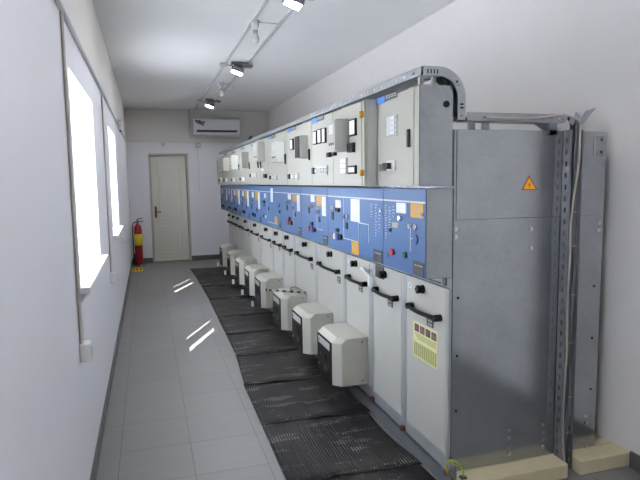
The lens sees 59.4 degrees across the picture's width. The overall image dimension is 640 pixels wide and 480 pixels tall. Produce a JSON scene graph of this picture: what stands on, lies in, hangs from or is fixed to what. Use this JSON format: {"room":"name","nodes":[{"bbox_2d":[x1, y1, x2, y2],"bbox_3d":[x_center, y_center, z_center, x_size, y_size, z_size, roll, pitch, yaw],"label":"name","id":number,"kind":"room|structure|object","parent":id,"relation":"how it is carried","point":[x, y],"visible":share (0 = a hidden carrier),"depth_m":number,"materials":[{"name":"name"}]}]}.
{"room":"electrical room","nodes":[
{"label":"electrical room","id":0,"kind":"room"},
{"bbox_2d":[0,0,131,479],"bbox_3d":[-1.868,-0.364,4.365,0.300,3.060,14.670,-3,6,-17],"label":"wall","id":1,"kind":"structure","parent":0,"point":[52,401],"depth_m":2.15,"materials":[{"name":"paint"}]},
{"bbox_2d":[59,11,82,343],"bbox_3d":[-1.188,-0.274,2.686,0.016,1.575,0.051,-3,6,-17],"label":"conduit","id":2,"kind":"object","parent":1,"relation":"attached to","point":[62,27],"visible":1,"depth_m":2.67,"materials":[{"name":"grey plastic"}]},
{"bbox_2d":[79,340,92,361],"bbox_3d":[-1.162,0.551,2.793,0.055,0.090,0.090,-3,6,-17],"label":"box","id":3,"kind":"object","parent":1,"relation":"attached to","point":[85,349],"visible":0.92,"depth_m":2.75,"materials":[{"name":"white plastic"}]},
{"bbox_2d":[54,0,126,142],"bbox_3d":[-1.710,-1.242,4.272,0.026,0.030,14.170,-3,6,-17],"label":"cable trunking","id":4,"kind":"object","parent":1,"relation":"attached to","point":[59,3],"visible":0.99,"depth_m":3.37,"materials":[{"name":"white plastic"}]},
{"bbox_2d":[79,254,107,293],"bbox_3d":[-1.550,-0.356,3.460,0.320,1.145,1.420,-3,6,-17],"label":"window sill","id":5,"kind":"structure","parent":1,"relation":"in","point":[91,267],"depth_m":3.50,"materials":[{"name":"white plastic"}]},
{"bbox_2d":[101,93,111,271],"bbox_3d":[-1.907,-0.500,5.017,0.016,1.595,0.051,-3,6,-17],"label":"conduit","id":6,"kind":"object","parent":1,"relation":"attached to","point":[102,108],"visible":1,"depth_m":5.00,"materials":[{"name":"grey plastic"}]},
{"bbox_2d":[90,260,132,479],"bbox_3d":[-1.683,1.118,4.520,0.014,0.075,14.170,-3,6,-17],"label":"baseboard","id":7,"kind":"structure","parent":1,"relation":"attached to","point":[105,408],"depth_m":4.03,"materials":[{"name":"tile"}]},
{"bbox_2d":[110,272,116,283],"bbox_3d":[-1.879,0.346,5.117,0.055,0.090,0.090,-3,6,-17],"label":"box","id":8,"kind":"object","parent":1,"relation":"attached to","point":[113,276],"visible":1,"depth_m":5.08,"materials":[{"name":"white plastic"}]},
{"bbox_2d":[113,226,123,238],"bbox_3d":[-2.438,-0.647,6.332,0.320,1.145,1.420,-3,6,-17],"label":"window sill","id":9,"kind":"structure","parent":1,"relation":"in","point":[117,230],"depth_m":6.26,"materials":[{"name":"white plastic"}]},
{"bbox_2d":[118,120,121,131],"bbox_3d":[-2.639,-1.502,7.418,0.048,0.153,0.094,-3,6,-17],"label":"junction box","id":10,"kind":"object","parent":1,"relation":"attached to","point":[119,121],"visible":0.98,"depth_m":7.38,"materials":[{"name":"grey plastic"}]},
{"bbox_2d":[124,108,267,258],"bbox_3d":[-2.474,-1.125,11.656,2.850,3.060,0.300,-3,6,-17],"label":"wall","id":11,"kind":"structure","parent":0,"point":[209,224],"depth_m":11.38,"materials":[{"name":"paint"}]},
{"bbox_2d":[148,153,191,261],"bbox_3d":[-3.053,-0.658,11.451,0.775,2.190,0.160,-3,6,-17],"label":"door","id":12,"kind":"structure","parent":11,"relation":"in","point":[168,172],"depth_m":11.43,"materials":[{"name":"paint"}]},
{"bbox_2d":[132,254,219,262],"bbox_3d":[-2.407,0.362,11.662,2.822,0.100,0.014,-3,6,-17],"label":"baseboard","id":13,"kind":"structure","parent":11,"relation":"attached to","point":[215,256],"depth_m":11.64,"materials":[{"name":"tile"}]},
{"bbox_2d":[128,138,247,142],"bbox_3d":[-2.631,-2.018,11.349,2.390,0.095,0.020,-3,6,-17],"label":"cable trunking","id":14,"kind":"object","parent":11,"relation":"attached to","point":[247,138],"visible":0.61,"depth_m":11.37,"materials":[{"name":"white plastic"}]},
{"bbox_2d":[198,155,200,192],"bbox_3d":[-2.473,-1.415,11.451,0.068,0.920,0.035,-3,6,-17],"label":"conduit","id":15,"kind":"object","parent":11,"relation":"attached to","point":[199,189],"visible":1,"depth_m":11.47,"materials":[{"name":"white plastic"}]},
{"bbox_2d":[188,110,239,138],"bbox_3d":[-2.151,-2.357,11.454,1.042,0.567,0.024,-3,6,-17],"label":"conduit","id":16,"kind":"object","parent":11,"relation":"attached to","point":[188,110],"visible":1,"depth_m":11.44,"materials":[{"name":"white plastic"}]},
{"bbox_2d":[193,118,239,134],"bbox_3d":[-2.100,-2.292,11.395,0.926,0.315,0.192,-3,6,-17],"label":"air conditioner","id":17,"kind":"object","parent":11,"relation":"attached to","point":[200,126],"visible":1,"depth_m":11.31,"materials":[{"name":"white plastic"}]},
{"bbox_2d":[197,130,236,131],"bbox_3d":[-2.078,-2.193,11.339,0.806,0.048,0.050,-3,6,-17],"label":"air vent","id":18,"kind":"object","parent":17,"relation":"attached to","point":[197,130],"depth_m":11.32,"materials":[{"name":"black plastic"}]},
{"bbox_2d":[92,0,455,110],"bbox_3d":[-0.433,-2.027,4.640,3.350,0.150,14.670,-3,6,-17],"label":"ceiling","id":19,"kind":"structure","parent":0,"point":[163,54],"depth_m":5.94,"materials":[{"name":"paint"}]},
{"bbox_2d":[205,98,220,108],"bbox_3d":[-1.885,-2.401,9.893,0.279,0.169,0.213,-3,6,-17],"label":"floodlight","id":20,"kind":"object","parent":19,"relation":"attached to","point":[210,105],"visible":1,"depth_m":9.85,"materials":[{"name":"white"}]},
{"bbox_2d":[205,101,213,108],"bbox_3d":[-1.932,-2.372,9.835,0.153,0.125,0.125,-3,6,-17],"label":"lamp","id":21,"kind":"object","parent":20,"relation":"attached to","point":[210,105],"depth_m":9.80,"materials":[{"name":"white"}]},
{"bbox_2d":[219,82,228,96],"bbox_3d":[-1.422,-2.224,8.326,0.157,0.205,0.080,-3,6,-17],"label":"lamp","id":22,"kind":"object","parent":19,"relation":"hanging from","point":[221,84],"visible":1,"depth_m":8.29,"materials":[{"name":"white plastic"}]},
{"bbox_2d":[220,62,231,66],"bbox_3d":[-1.139,-2.132,6.840,0.159,0.046,0.090,-3,6,-17],"label":"junction box","id":23,"kind":"object","parent":19,"relation":"attached to","point":[222,64],"visible":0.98,"depth_m":6.80,"materials":[{"name":"grey plastic"}]},
{"bbox_2d":[195,0,268,108],"bbox_3d":[-0.792,-2.049,5.699,0.030,0.018,11.300,-3,6,-17],"label":"cable trunking","id":24,"kind":"object","parent":19,"relation":"attached to","point":[265,2],"visible":1,"depth_m":5.81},
{"bbox_2d":[231,61,252,75],"bbox_3d":[-0.960,-2.098,6.898,0.279,0.169,0.213,-3,6,-17],"label":"floodlight","id":25,"kind":"object","parent":19,"relation":"attached to","point":[237,67],"visible":1,"depth_m":6.84,"materials":[{"name":"white"}]},
{"bbox_2d":[231,64,243,75],"bbox_3d":[-1.006,-2.069,6.840,0.153,0.125,0.125,-3,6,-17],"label":"lamp","id":26,"kind":"object","parent":25,"relation":"attached to","point":[236,69],"depth_m":6.81,"materials":[{"name":"white"}]},
{"bbox_2d":[208,8,293,108],"bbox_3d":[-0.544,-2.061,5.775,0.026,0.018,11.300,-3,6,-17],"label":"cable trunking","id":27,"kind":"object","parent":19,"relation":"attached to","point":[291,10],"visible":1,"depth_m":5.84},
{"bbox_2d":[251,20,278,43],"bbox_3d":[-0.502,-1.903,5.162,0.265,0.205,0.080,-3,6,-17],"label":"lamp","id":28,"kind":"object","parent":19,"relation":"hanging from","point":[255,25],"visible":0.98,"depth_m":5.12,"materials":[{"name":"white plastic"}]},
{"bbox_2d":[282,0,304,10],"bbox_3d":[-0.152,-1.833,4.282,0.279,0.169,0.213,-3,6,-17],"label":"floodlight","id":29,"kind":"object","parent":19,"relation":"attached to","point":[297,5],"visible":1,"depth_m":4.21,"materials":[{"name":"white"}]},
{"bbox_2d":[96,259,639,479],"bbox_3d":[-0.389,1.140,4.974,3.350,0.100,14.670,-3,6,-17],"label":"floor","id":30,"kind":"structure","parent":0,"point":[180,407],"depth_m":4.15,"materials":[{"name":"grey tile"}]},
{"bbox_2d":[131,267,142,271],"bbox_3d":[-3.399,0.551,10.446,0.200,0.007,0.440,-3,6,-17],"label":"sign","id":31,"kind":"object","parent":30,"relation":"on","point":[133,269],"visible":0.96,"depth_m":10.43,"materials":[{"name":"yellow plastic"}]},
{"bbox_2d":[132,217,144,265],"bbox_3d":[-3.540,0.033,10.929,0.234,0.938,0.193,-3,6,-17],"label":"fire extinguisher","id":32,"kind":"object","parent":30,"relation":"on","point":[137,239],"visible":1,"depth_m":10.90,"materials":[{"name":"red metal"}]},
{"bbox_2d":[190,267,230,276],"bbox_3d":[-1.964,0.562,10.077,0.657,0.014,0.997,-3,6,-17],"label":"rubber mat","id":33,"kind":"object","parent":30,"relation":"on","point":[197,272],"visible":0.96,"depth_m":10.08,"materials":[{"name":"black rubber"}]},
{"bbox_2d":[196,275,240,286],"bbox_3d":[-1.630,0.648,9.178,0.695,0.024,1.074,-3,6,-17],"label":"rubber mat","id":34,"kind":"object","parent":30,"relation":"on","point":[222,280],"visible":0.82,"depth_m":9.15,"materials":[{"name":"black rubber"}]},
{"bbox_2d":[202,285,254,299],"bbox_3d":[-1.341,0.744,8.218,0.668,0.025,1.088,-3,6,-17],"label":"rubber mat","id":35,"kind":"object","parent":30,"relation":"on","point":[217,292],"visible":0.86,"depth_m":8.16,"materials":[{"name":"black rubber"}]},
{"bbox_2d":[209,297,272,317],"bbox_3d":[-1.031,0.847,7.237,0.695,0.020,1.115,-3,6,-17],"label":"rubber mat","id":36,"kind":"object","parent":30,"relation":"on","point":[229,307],"visible":0.85,"depth_m":7.12,"materials":[{"name":"black rubber"}]},
{"bbox_2d":[218,313,280,334],"bbox_3d":[-0.777,0.935,6.364,0.679,0.018,0.844,-3,6,-17],"label":"rubber mat","id":37,"kind":"object","parent":30,"relation":"on","point":[232,325],"visible":0.91,"depth_m":6.31,"materials":[{"name":"black rubber"}]},
{"bbox_2d":[226,330,298,356],"bbox_3d":[-0.543,1.011,5.637,0.708,0.017,0.830,-3,6,-17],"label":"rubber mat","id":38,"kind":"object","parent":30,"relation":"on","point":[257,342],"visible":0.91,"depth_m":5.59,"materials":[{"name":"black rubber"}]},
{"bbox_2d":[236,350,323,385],"bbox_3d":[-0.353,1.080,4.895,0.742,0.028,0.834,-3,6,-17],"label":"rubber mat","id":39,"kind":"object","parent":30,"relation":"on","point":[293,365],"visible":0.94,"depth_m":4.84,"materials":[{"name":"black rubber"}]},
{"bbox_2d":[244,377,369,424],"bbox_3d":[-0.126,1.154,4.173,0.775,0.027,0.833,-3,6,-17],"label":"rubber mat","id":40,"kind":"object","parent":30,"relation":"on","point":[273,402],"visible":0.91,"depth_m":4.09,"materials":[{"name":"black rubber"}]},
{"bbox_2d":[261,412,421,479],"bbox_3d":[0.084,1.230,3.443,0.765,0.021,0.841,-3,6,-17],"label":"rubber mat","id":41,"kind":"object","parent":30,"relation":"on","point":[326,446],"visible":1,"depth_m":3.37,"materials":[{"name":"black rubber"}]},
{"bbox_2d":[270,308,453,479],"bbox_3d":[-0.499,0.868,6.706,0.021,0.080,8.060,-3,6,-17],"label":"channel","id":42,"kind":"object","parent":30,"relation":"on","point":[431,463],"visible":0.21,"depth_m":3.42,"materials":[{"name":"grey paint"}]},
{"bbox_2d":[449,462,456,478],"bbox_3d":[0.683,1.180,2.886,0.013,0.070,0.060,-3,6,-17],"label":"corner angle","id":43,"kind":"object","parent":42,"relation":"on","point":[452,467],"visible":0.86,"depth_m":2.87,"materials":[{"name":"metal"}]},
{"bbox_2d":[443,460,466,479],"bbox_3d":[0.691,1.170,2.873,0.119,0.090,0.039,1,6,19],"label":"earth wire","id":44,"kind":"object","parent":42,"relation":"attached to","point":[446,471],"visible":1,"depth_m":2.87,"materials":[{"name":"yellow metal"}]},
{"bbox_2d":[321,464,435,479],"bbox_3d":[0.308,1.314,2.711,0.810,0.004,0.842,-3,6,-17],"label":"rubber mat","id":45,"kind":"object","parent":30,"relation":"on","point":[415,472],"visible":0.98,"depth_m":3.04,"materials":[{"name":"black rubber"}]},
{"bbox_2d":[453,433,629,479],"bbox_3d":[0.025,0.848,6.830,1.053,0.080,8.127,-3,6,-17],"label":"plinth","id":46,"kind":"object","parent":30,"relation":"on","point":[604,455],"depth_m":3.02,"materials":[{"name":"beige paint"}]},
{"bbox_2d":[216,156,237,265],"bbox_3d":[-1.260,-0.504,10.043,1.252,1.970,0.998,-3,6,-17],"label":"switchgear cubicle","id":47,"kind":"object","parent":46,"relation":"on","point":[224,248],"visible":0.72,"depth_m":9.70,"materials":[{"name":"metal"}]},
{"bbox_2d":[228,184,242,249],"bbox_3d":[-0.979,-0.433,9.333,1.135,1.970,0.528,-3,6,-17],"label":"switchgear cubicle","id":48,"kind":"object","parent":46,"relation":"on","point":[238,225],"visible":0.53,"depth_m":9.19,"materials":[{"name":"metal"}]},
{"bbox_2d":[222,151,250,274],"bbox_3d":[-0.858,-0.367,8.694,1.281,1.970,0.829,-3,6,-17],"label":"switchgear cubicle","id":49,"kind":"object","parent":46,"relation":"on","point":[232,255],"visible":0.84,"depth_m":8.59,"materials":[{"name":"metal"}]},
{"bbox_2d":[229,148,260,284],"bbox_3d":[-0.625,-0.290,7.937,1.283,1.970,0.758,-3,6,-17],"label":"switchgear cubicle","id":50,"kind":"object","parent":46,"relation":"on","point":[241,263],"visible":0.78,"depth_m":7.79,"materials":[{"name":"metal"}]},
{"bbox_2d":[239,144,273,295],"bbox_3d":[-0.395,-0.217,7.206,1.275,1.970,0.778,-3,6,-17],"label":"switchgear cubicle","id":51,"kind":"object","parent":46,"relation":"on","point":[267,252],"visible":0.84,"depth_m":7.03,"materials":[{"name":"metal"}]},
{"bbox_2d":[249,137,295,307],"bbox_3d":[-0.124,-0.129,6.341,1.268,1.970,1.038,-3,6,-17],"label":"switchgear cubicle","id":52,"kind":"object","parent":46,"relation":"on","point":[283,242],"visible":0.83,"depth_m":6.26,"materials":[{"name":"metal"}]},
{"bbox_2d":[268,130,317,330],"bbox_3d":[0.143,-0.042,5.481,1.265,1.970,0.768,-3,6,-17],"label":"switchgear cubicle","id":53,"kind":"object","parent":46,"relation":"on","point":[305,249],"visible":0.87,"depth_m":5.35,"materials":[{"name":"metal"}]},
{"bbox_2d":[265,289,305,293],"bbox_3d":[-0.337,0.502,5.512,0.432,0.028,0.028,2,6,22],"label":"rod","id":54,"kind":"object","parent":53,"relation":"on","point":[265,289],"visible":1,"depth_m":5.51,"materials":[{"name":"metal"}]},
{"bbox_2d":[287,120,346,354],"bbox_3d":[0.371,0.032,4.750,1.260,1.970,0.768,-3,6,-17],"label":"switchgear cubicle","id":55,"kind":"object","parent":46,"relation":"on","point":[330,306],"visible":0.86,"depth_m":4.61,"materials":[{"name":"metal"}]},
{"bbox_2d":[311,99,406,430],"bbox_3d":[0.626,0.119,3.885,1.285,1.970,1.038,-3,6,-17],"label":"switchgear cubicle","id":56,"kind":"object","parent":46,"relation":"on","point":[367,350],"visible":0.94,"depth_m":3.67,"materials":[{"name":"metal"}]},
{"bbox_2d":[347,142,354,152],"bbox_3d":[0.184,-0.545,3.319,0.020,0.056,0.093,-3,6,-17],"label":"switch","id":57,"kind":"object","parent":56,"relation":"attached to","point":[350,145],"depth_m":3.30,"materials":[{"name":"black plastic"}]},
{"bbox_2d":[348,165,356,173],"bbox_3d":[0.190,-0.416,3.329,0.014,0.050,0.127,-3,6,-17],"label":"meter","id":58,"kind":"object","parent":56,"relation":"attached to","point":[352,169],"depth_m":3.30,"materials":[{"name":"plastic"}]},
{"bbox_2d":[360,267,371,287],"bbox_3d":[0.311,0.250,3.801,0.018,0.126,0.202,-3,6,-19],"label":"bunch","id":59,"kind":"object","parent":56,"relation":"hanging from","point":[361,268],"visible":1,"depth_m":3.74,"materials":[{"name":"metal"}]},
{"bbox_2d":[376,84,606,470],"bbox_3d":[0.924,0.193,3.156,1.145,1.974,0.534,-3,6,-17],"label":"switchgear cubicle","id":60,"kind":"object","parent":46,"relation":"on","point":[474,229],"visible":0.98,"depth_m":2.93,"materials":[{"name":"metal"}]},
{"bbox_2d":[219,65,465,154],"bbox_3d":[-0.556,-1.081,6.418,0.230,0.249,7.859,-3,6,-17],"label":"cable tray","id":61,"kind":"object","parent":60,"relation":"on","point":[430,73],"visible":0.79,"depth_m":2.98,"materials":[{"name":"metal"}]},
{"bbox_2d":[422,72,456,113],"bbox_3d":[0.786,-0.711,2.810,0.600,0.240,0.020,-3,6,-17],"label":"cable","id":62,"kind":"object","parent":61,"relation":"in","point":[422,72],"visible":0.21,"depth_m":2.76,"materials":[{"name":"black rubber"}]},
{"bbox_2d":[441,76,466,120],"bbox_3d":[0.792,-0.709,2.791,0.600,0.240,0.020,-3,6,-17],"label":"cable","id":63,"kind":"object","parent":61,"relation":"in","point":[445,79],"visible":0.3,"depth_m":2.73,"materials":[{"name":"black rubber"}]},
{"bbox_2d":[379,164,386,170],"bbox_3d":[0.347,-0.399,3.094,0.012,0.038,0.082,-3,6,-17],"label":"switch","id":64,"kind":"object","parent":60,"relation":"attached to","point":[380,165],"depth_m":3.10,"materials":[{"name":"grey plastic"}]},
{"bbox_2d":[382,160,395,170],"bbox_3d":[0.367,-0.396,2.988,0.035,0.053,0.100,-3,6,-17],"label":"switch","id":65,"kind":"object","parent":60,"relation":"attached to","point":[390,165],"depth_m":2.98,"materials":[{"name":"grey plastic"}]},
{"bbox_2d":[412,234,417,244],"bbox_3d":[0.483,-0.003,2.850,0.008,0.051,0.052,-3,6,-17],"label":"socket","id":66,"kind":"object","parent":60,"relation":"attached to","point":[414,236],"depth_m":2.85,"materials":[{"name":"blue plastic"}]},
{"bbox_2d":[456,112,565,134],"bbox_3d":[0.971,-0.586,2.852,0.573,0.100,0.108,-3,6,-17],"label":"cable tray","id":67,"kind":"object","parent":60,"relation":"attached to","point":[549,124],"visible":0.94,"depth_m":2.83,"materials":[{"name":"metal"}]},
{"bbox_2d":[553,108,595,469],"bbox_3d":[1.346,0.288,2.996,0.230,1.958,0.064,-3,6,-17],"label":"cable tray","id":68,"kind":"object","parent":60,"relation":"attached to","point":[567,135],"visible":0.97,"depth_m":2.98,"materials":[{"name":"metal"}]},
{"bbox_2d":[483,117,572,452],"bbox_3d":[1.070,0.311,2.941,0.528,1.912,0.025,-2,6,-15],"label":"cable","id":69,"kind":"object","parent":68,"relation":"in","point":[568,119],"visible":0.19,"depth_m":2.91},
{"bbox_2d":[484,116,578,459],"bbox_3d":[1.090,0.313,2.928,0.559,1.910,0.022,-2,6,-15],"label":"cable","id":70,"kind":"object","parent":68,"relation":"attached to","point":[576,194],"visible":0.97,"depth_m":3.00,"materials":[{"name":"grey plastic"}]},
{"bbox_2d":[486,114,581,461],"bbox_3d":[1.092,0.315,2.914,0.554,1.910,0.020,-2,6,-15],"label":"cable","id":71,"kind":"object","parent":68,"relation":"attached to","point":[557,115],"visible":0.98,"depth_m":2.92,"materials":[{"name":"grey plastic"}]},
{"bbox_2d":[564,123,574,437],"bbox_3d":[1.079,0.310,2.945,0.548,1.912,0.025,-2,6,-15],"label":"cable","id":72,"kind":"object","parent":68,"relation":"in","point":[573,137],"visible":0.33,"depth_m":2.93,"materials":[{"name":"black rubber"}]},
{"bbox_2d":[562,121,577,460],"bbox_3d":[1.082,0.314,2.928,0.544,1.909,0.020,-2,6,-15],"label":"cable","id":73,"kind":"object","parent":68,"relation":"attached to","point":[575,122],"visible":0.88,"depth_m":2.97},
{"bbox_2d":[268,0,639,454],"bbox_3d":[1.095,-0.500,5.266,0.200,3.060,14.670,-3,6,-17],"label":"wall","id":74,"kind":"structure","parent":0,"point":[569,57],"depth_m":3.42,"materials":[{"name":"white paint"}]},
{"bbox_2d":[629,451,639,472],"bbox_3d":[2.414,1.440,0.857,0.014,0.090,4.735,-3,6,-17],"label":"baseboard","id":75,"kind":"structure","parent":74,"relation":"attached to","point":[634,459],"depth_m":3.07,"materials":[{"name":"tile"}]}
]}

